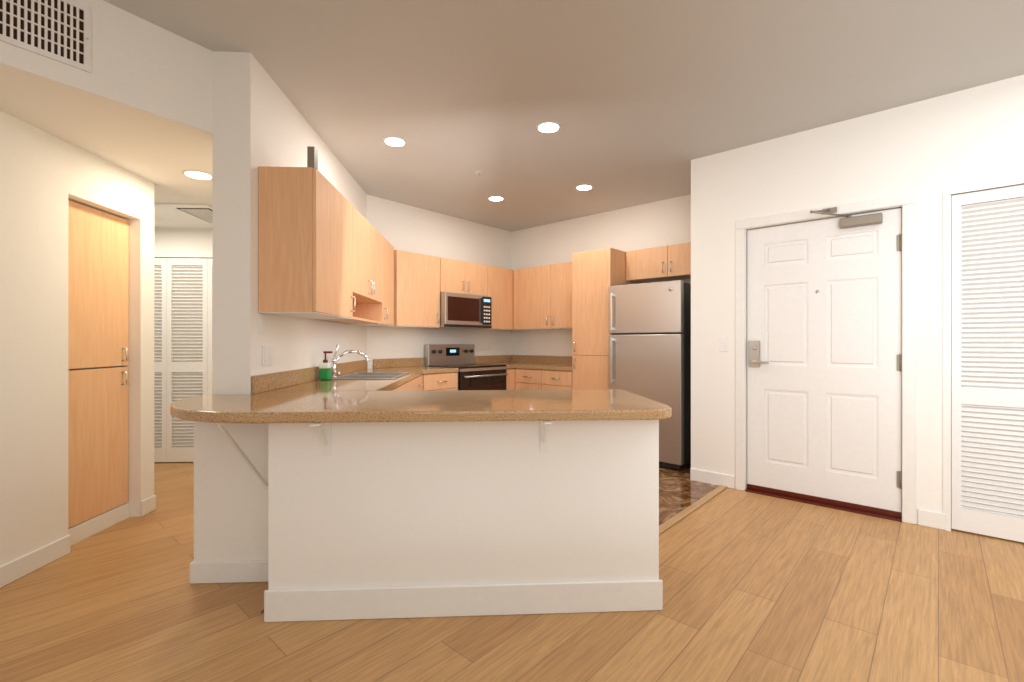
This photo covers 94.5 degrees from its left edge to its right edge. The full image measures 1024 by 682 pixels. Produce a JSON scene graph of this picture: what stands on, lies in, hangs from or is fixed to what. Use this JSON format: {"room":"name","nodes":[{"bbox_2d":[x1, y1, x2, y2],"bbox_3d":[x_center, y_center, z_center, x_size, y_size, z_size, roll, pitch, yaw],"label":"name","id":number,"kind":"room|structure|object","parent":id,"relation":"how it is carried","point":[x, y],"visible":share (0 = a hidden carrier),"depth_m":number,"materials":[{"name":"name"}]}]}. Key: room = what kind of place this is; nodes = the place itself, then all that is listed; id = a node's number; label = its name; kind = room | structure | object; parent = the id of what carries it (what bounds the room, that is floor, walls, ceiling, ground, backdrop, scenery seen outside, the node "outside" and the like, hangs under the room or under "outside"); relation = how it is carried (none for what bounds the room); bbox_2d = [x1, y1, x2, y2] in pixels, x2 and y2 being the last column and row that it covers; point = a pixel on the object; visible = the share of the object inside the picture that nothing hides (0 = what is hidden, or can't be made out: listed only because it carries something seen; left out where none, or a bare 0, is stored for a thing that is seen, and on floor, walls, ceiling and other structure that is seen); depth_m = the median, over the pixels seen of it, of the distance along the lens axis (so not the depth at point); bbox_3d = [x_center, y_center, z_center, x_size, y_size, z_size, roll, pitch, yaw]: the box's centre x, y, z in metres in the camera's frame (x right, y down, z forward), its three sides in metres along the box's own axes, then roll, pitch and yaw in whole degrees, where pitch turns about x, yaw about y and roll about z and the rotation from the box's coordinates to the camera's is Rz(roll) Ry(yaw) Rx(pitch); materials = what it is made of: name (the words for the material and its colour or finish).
{"room":"kitchen","nodes":[
{"label":"kitchen","id":0,"kind":"room"},
{"bbox_2d":[0,110,153,565],"bbox_3d":[-2.443,-0.190,-0.003,0.120,2.780,6.850,0,0,-3],"label":"wall","id":1,"kind":"structure","parent":0,"point":[45,177],"depth_m":2.56,"materials":[{"name":"white paint"}]},
{"bbox_2d":[68,200,128,527],"bbox_3d":[-2.608,0.130,2.973,0.052,1.930,0.554,0,0,-3],"label":"cabinet","id":2,"kind":"object","parent":1,"relation":"attached to","point":[98,336],"visible":0.9,"depth_m":2.99,"materials":[{"name":"brown wood"}]},
{"bbox_2d":[68,502,129,545],"bbox_3d":[-2.622,1.150,2.972,0.024,0.100,0.560,0,0,-3],"label":"trim","id":3,"kind":"structure","parent":1,"relation":"attached to","point":[93,525],"depth_m":2.99,"materials":[{"name":"beige wood"}]},
{"bbox_2d":[0,495,662,621],"bbox_3d":[-1.855,1.133,0.854,5.184,0.135,7.900,0,0,-3],"label":"baseboard","id":4,"kind":"structure","parent":1,"relation":"attached to","point":[290,605],"depth_m":2.08,"materials":[{"name":"white wood"}]},
{"bbox_2d":[0,0,212,228],"bbox_3d":[-3.159,-1.357,3.041,3.010,0.445,3.395,0,0,-3],"label":"ceiling","id":5,"kind":"structure","parent":0,"point":[138,100],"depth_m":2.40,"materials":[{"name":"white paint"}]},
{"bbox_2d":[0,0,90,72],"bbox_3d":[-2.101,-1.368,1.877,0.014,0.292,0.663,0,0,35],"label":"ceiling vent","id":6,"kind":"object","parent":5,"relation":"in","point":[58,30],"visible":1,"depth_m":2.04,"materials":[{"name":"white metal"}]},
{"bbox_2d":[154,203,212,224],"bbox_3d":[-2.849,-1.125,4.207,0.650,0.018,0.660,0,0,-3],"label":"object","id":7,"kind":"object","parent":5,"relation":"attached to","point":[193,214],"visible":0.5,"depth_m":4.13,"materials":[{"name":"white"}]},
{"bbox_2d":[182,170,212,179],"bbox_3d":[-2.129,-1.132,3.216,0.186,0.006,0.186,0,0,-3],"label":"recessed light","id":8,"kind":"object","parent":5,"relation":"in","point":[196,174],"visible":0.94,"depth_m":3.20,"materials":[{"name":"white glass"}]},
{"bbox_2d":[154,228,212,253],"bbox_3d":[-3.251,-0.190,4.796,3.010,2.780,0.120,0,0,-3],"label":"wall","id":9,"kind":"structure","parent":0,"point":[181,241],"depth_m":4.74,"materials":[{"name":"white paint"}]},
{"bbox_2d":[154,253,212,461],"bbox_3d":[-3.029,0.163,4.724,1.645,2.075,0.040,0,0,-3],"label":"louvered door","id":10,"kind":"structure","parent":9,"relation":"in","point":[183,326],"depth_m":4.71,"materials":[{"name":"white paint"}]},
{"bbox_2d":[213,51,366,394],"bbox_3d":[-1.597,-0.190,3.909,0.200,2.780,2.665,0,0,-3],"label":"wall","id":11,"kind":"structure","parent":0,"point":[259,119],"depth_m":2.58,"materials":[{"name":"white paint"}]},
{"bbox_2d":[259,314,264,333],"bbox_3d":[-1.429,-0.102,2.712,0.009,0.115,0.070,0,0,-3],"label":"switch plate","id":12,"kind":"object","parent":11,"relation":"attached to","point":[261,323],"visible":1,"depth_m":2.70,"materials":[{"name":"white plastic"}]},
{"bbox_2d":[262,345,271,365],"bbox_3d":[-1.432,0.080,2.774,0.009,0.120,0.120,0,0,-3],"label":"switch plate","id":13,"kind":"object","parent":11,"relation":"attached to","point":[266,355],"visible":1,"depth_m":2.76,"materials":[{"name":"white plastic"}]},
{"bbox_2d":[258,146,353,321],"bbox_3d":[-1.290,-0.640,3.046,0.317,0.940,0.739,0,0,-3],"label":"upper cabinet","id":14,"kind":"object","parent":11,"relation":"attached to","point":[325,250],"depth_m":2.68,"materials":[{"name":"brown wood"}]},
{"bbox_2d":[354,207,385,305],"bbox_3d":[-1.335,-0.675,3.905,0.317,0.630,0.975,0,0,-3],"label":"upper cabinet","id":15,"kind":"object","parent":11,"relation":"attached to","point":[369,245],"depth_m":3.91,"materials":[{"name":"brown wood"}]},
{"bbox_2d":[346,240,393,325],"bbox_3d":[-1.375,-0.580,4.663,0.317,0.820,0.534,0,0,-3],"label":"upper cabinet","id":16,"kind":"object","parent":11,"relation":"attached to","point":[363,315],"depth_m":4.57,"materials":[{"name":"brown wood"}]},
{"bbox_2d":[194,420,658,589],"bbox_3d":[-0.472,0.766,2.424,2.230,0.867,0.710,0,0,-3],"label":"wall","id":17,"kind":"structure","parent":0,"point":[380,504],"depth_m":2.09,"materials":[{"name":"white paint"}]},
{"bbox_2d":[367,195,510,368],"bbox_3d":[-0.846,-0.190,5.949,0.120,2.780,2.610,0,0,42],"label":"wall","id":18,"kind":"structure","parent":0,"point":[402,227],"depth_m":5.74,"materials":[{"name":"white paint"}]},
{"bbox_2d":[387,250,442,327],"bbox_3d":[-1.171,-0.570,5.258,0.316,0.800,0.698,0,0,42],"label":"upper cabinet","id":19,"kind":"object","parent":18,"relation":"attached to","point":[418,278],"depth_m":5.17,"materials":[{"name":"brown wood"}]},
{"bbox_2d":[443,258,466,293],"bbox_3d":[-0.808,-0.771,5.661,0.316,0.398,0.378,0,0,42],"label":"upper cabinet","id":20,"kind":"object","parent":18,"relation":"attached to","point":[454,271],"depth_m":5.57,"materials":[{"name":"brown wood"}]},
{"bbox_2d":[438,292,491,328],"bbox_3d":[-0.641,-0.370,5.764,0.427,0.396,0.754,0,0,42],"label":"microwave","id":21,"kind":"object","parent":20,"relation":"attached to","point":[463,311],"visible":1,"depth_m":5.60,"materials":[{"name":"silver metal"}]},
{"bbox_2d":[467,262,490,295],"bbox_3d":[-0.555,-0.771,5.942,0.316,0.398,0.378,0,0,42],"label":"upper cabinet","id":22,"kind":"object","parent":18,"relation":"attached to","point":[478,275],"depth_m":5.86,"materials":[{"name":"brown wood"}]},
{"bbox_2d":[479,266,514,329],"bbox_3d":[-0.258,-0.570,6.272,0.316,0.800,0.503,0,0,42],"label":"upper cabinet","id":23,"kind":"object","parent":18,"relation":"attached to","point":[502,279],"depth_m":6.20,"materials":[{"name":"brown wood"}]},
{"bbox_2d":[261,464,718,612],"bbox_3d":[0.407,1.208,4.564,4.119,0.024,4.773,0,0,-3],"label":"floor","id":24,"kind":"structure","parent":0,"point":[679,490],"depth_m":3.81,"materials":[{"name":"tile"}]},
{"bbox_2d":[390,372,456,390],"bbox_3d":[-1.029,0.764,4.186,0.953,0.862,2.867,0,0,-3],"label":"base cabinet","id":25,"kind":"object","parent":24,"relation":"on","point":[415,384],"visible":0.1,"depth_m":3.59,"materials":[{"name":"brown wood"}]},
{"bbox_2d":[170,359,431,489],"bbox_3d":[-1.167,0.463,3.742,0.660,0.555,3.744,0,0,-3],"label":"countertop","id":26,"kind":"structure","parent":25,"relation":"on","point":[305,395],"depth_m":2.35,"materials":[{"name":"beige stone"}]},
{"bbox_2d":[319,351,332,379],"bbox_3d":[-1.386,0.177,3.532,0.088,0.215,0.076,0,0,-3],"label":"soap dispenser","id":27,"kind":"object","parent":26,"relation":"on","point":[325,370],"visible":1,"depth_m":3.50,"materials":[{"name":"green plastic"}]},
{"bbox_2d":[331,344,369,377],"bbox_3d":[-1.308,0.152,3.845,0.296,0.265,0.150,0,0,-3],"label":"faucet","id":28,"kind":"object","parent":26,"relation":"on","point":[334,360],"visible":0.94,"depth_m":3.79,"materials":[{"name":"silver metal"}]},
{"bbox_2d":[331,372,409,379],"bbox_3d":[-1.159,0.302,3.955,0.484,0.049,0.744,0,0,-3],"label":"sink","id":29,"kind":"object","parent":26,"relation":"in","point":[373,375],"visible":0.58,"depth_m":3.95,"materials":[{"name":"silver metal"}]},
{"bbox_2d":[426,367,458,373],"bbox_3d":[-0.752,0.307,5.240,0.327,0.045,0.795,0,0,-3],"label":"countertop","id":30,"kind":"structure","parent":25,"relation":"on","point":[429,370],"depth_m":5.08,"materials":[{"name":"beige stone"}]},
{"bbox_2d":[334,387,671,452],"bbox_3d":[-0.035,0.388,2.389,1.460,0.205,0.863,0,0,-3],"label":"countertop","id":31,"kind":"structure","parent":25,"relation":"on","point":[382,405],"depth_m":2.09,"materials":[{"name":"beige stone"}]},
{"bbox_2d":[425,344,507,389],"bbox_3d":[-0.528,0.613,5.663,0.696,1.165,0.758,0,0,42],"label":"range","id":32,"kind":"object","parent":24,"relation":"on","point":[472,375],"visible":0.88,"depth_m":5.61,"materials":[{"name":"silver metal"}]},
{"bbox_2d":[506,368,570,389],"bbox_3d":[0.276,0.764,5.992,1.483,0.862,0.796,0,0,42],"label":"base cabinet","id":33,"kind":"object","parent":24,"relation":"on","point":[516,379],"depth_m":5.66,"materials":[{"name":"brown wood"}]},
{"bbox_2d":[373,358,423,367],"bbox_3d":[-1.273,0.236,5.366,0.020,0.100,0.672,0,0,42],"label":"backsplash","id":34,"kind":"structure","parent":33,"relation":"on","point":[394,362],"depth_m":5.34,"materials":[{"name":"beige stone"}]},
{"bbox_2d":[475,356,505,364],"bbox_3d":[-0.308,0.258,5.981,0.632,0.145,0.002,0,0,42],"label":"backsplash","id":35,"kind":"structure","parent":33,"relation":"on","point":[478,359],"depth_m":6.41,"materials":[{"name":"beige stone"}]},
{"bbox_2d":[491,355,571,370],"bbox_3d":[0.277,0.258,5.992,1.487,0.145,0.797,0,0,42],"label":"countertop","id":36,"kind":"structure","parent":33,"relation":"on","point":[558,363],"depth_m":6.19,"materials":[{"name":"beige stone"}]},
{"bbox_2d":[571,248,638,389],"bbox_3d":[1.068,0.100,5.386,0.489,2.190,0.636,0,0,42],"label":"tall cabinet","id":37,"kind":"object","parent":24,"relation":"on","point":[596,274],"depth_m":5.14,"materials":[{"name":"brown wood"}]},
{"bbox_2d":[609,280,690,469],"bbox_3d":[1.493,0.312,4.844,0.760,1.765,0.773,0,0,42],"label":"refrigerator","id":38,"kind":"object","parent":24,"relation":"on","point":[650,341],"visible":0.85,"depth_m":4.49,"materials":[{"name":"grey metal"}]},
{"bbox_2d":[0,462,1023,681],"bbox_3d":[0.789,1.230,2.144,11.000,0.060,11.000,0,0,-3],"label":"floor","id":39,"kind":"structure","parent":0,"point":[760,588],"depth_m":2.03,"materials":[{"name":"brown wood"}]},
{"bbox_2d":[659,485,727,534],"bbox_3d":[1.210,1.194,3.310,0.056,0.013,1.629,0,0,42],"label":"threshold strip","id":40,"kind":"object","parent":39,"relation":"on","point":[672,521],"depth_m":3.35,"materials":[{"name":"brown wood"}]},
{"bbox_2d":[103,0,1023,231],"bbox_3d":[0.789,-1.630,2.144,11.000,0.100,11.000,0,0,-3],"label":"ceiling","id":41,"kind":"structure","parent":0,"point":[640,102],"depth_m":2.81,"materials":[{"name":"paint"}]},
{"bbox_2d":[383,137,406,146],"bbox_3d":[-0.924,-1.577,3.736,0.186,0.006,0.186,0,0,-3],"label":"recessed light","id":42,"kind":"object","parent":41,"relation":"in","point":[395,141],"visible":1,"depth_m":3.72,"materials":[{"name":"white glass"}]},
{"bbox_2d":[488,196,503,200],"bbox_3d":[-0.176,-1.577,5.214,0.186,0.006,0.186,0,0,-3],"label":"recessed light","id":43,"kind":"object","parent":41,"relation":"in","point":[495,198],"visible":1,"depth_m":5.20,"materials":[{"name":"white glass"}]},
{"bbox_2d":[536,122,560,132],"bbox_3d":[0.269,-1.577,3.486,0.186,0.006,0.186,0,0,-3],"label":"recessed light","id":44,"kind":"object","parent":41,"relation":"in","point":[547,127],"visible":1,"depth_m":3.48,"materials":[{"name":"white glass"}]},
{"bbox_2d":[575,184,592,190],"bbox_3d":[0.739,-1.577,4.839,0.186,0.006,0.186,0,0,-3],"label":"recessed light","id":45,"kind":"object","parent":41,"relation":"in","point":[583,187],"visible":1,"depth_m":4.83,"materials":[{"name":"white glass"}]},
{"bbox_2d":[511,194,690,355],"bbox_3d":[1.124,-0.190,5.851,3.180,2.780,0.120,0,0,42],"label":"wall","id":46,"kind":"structure","parent":0,"point":[665,222],"depth_m":5.94,"materials":[{"name":"white paint"}]},
{"bbox_2d":[515,265,546,329],"bbox_3d":[0.348,-0.570,6.251,0.648,0.800,0.317,0,0,42],"label":"upper cabinet","id":47,"kind":"object","parent":46,"relation":"attached to","point":[536,298],"depth_m":6.12,"materials":[{"name":"brown wood"}]},
{"bbox_2d":[547,262,571,329],"bbox_3d":[0.791,-0.570,5.853,0.544,0.800,0.317,0,0,42],"label":"upper cabinet","id":48,"kind":"object","parent":46,"relation":"attached to","point":[559,276],"depth_m":5.83,"materials":[{"name":"brown wood"}]},
{"bbox_2d":[626,246,674,282],"bbox_3d":[1.538,-0.837,5.180,0.478,0.325,0.317,0,0,42],"label":"upper cabinet","id":49,"kind":"object","parent":46,"relation":"attached to","point":[647,265],"depth_m":5.07,"materials":[{"name":"brown wood"}]},
{"bbox_2d":[667,242,690,279],"bbox_3d":[1.893,-0.837,4.860,0.478,0.325,0.317,0,0,42],"label":"upper cabinet","id":50,"kind":"object","parent":46,"relation":"attached to","point":[678,255],"depth_m":4.82,"materials":[{"name":"brown wood"}]},
{"bbox_2d":[691,74,1023,523],"bbox_3d":[3.527,-0.190,2.422,5.200,2.780,0.120,0,0,42],"label":"wall","id":51,"kind":"structure","parent":0,"point":[927,151],"depth_m":3.29,"materials":[{"name":"white paint"}]},
{"bbox_2d":[719,337,727,351],"bbox_3d":[1.753,0.018,3.930,0.070,0.125,0.012,0,0,42],"label":"switch plate","id":52,"kind":"object","parent":51,"relation":"attached to","point":[723,344],"visible":1,"depth_m":3.93,"materials":[{"name":"white plastic"}]},
{"bbox_2d":[690,468,945,529],"bbox_3d":[3.445,1.147,2.406,5.100,0.105,0.014,0,0,42],"label":"baseboard","id":53,"kind":"structure","parent":51,"relation":"attached to","point":[932,519],"depth_m":3.88,"materials":[{"name":"white wood"}]},
{"bbox_2d":[747,208,901,517],"bbox_3d":[2.193,0.115,3.431,0.974,2.142,0.326,0,0,42],"label":"entry door","id":54,"kind":"structure","parent":51,"relation":"in","point":[824,360],"depth_m":3.48,"materials":[{"name":"white paint"}]},
{"bbox_2d":[735,176,1023,530],"bbox_3d":[2.635,0.107,3.193,2.106,2.185,0.128,0,0,42],"label":"door frame","id":55,"kind":"structure","parent":51,"relation":"attached to","point":[906,202],"depth_m":3.14,"materials":[{"name":"white wood"}]},
{"bbox_2d":[951,185,1023,542],"bbox_3d":[3.086,0.128,2.759,0.771,2.120,0.054,0,0,42],"label":"closet door","id":56,"kind":"structure","parent":51,"relation":"in","point":[987,362],"depth_m":2.92,"materials":[{"name":"white paint"}]}
]}

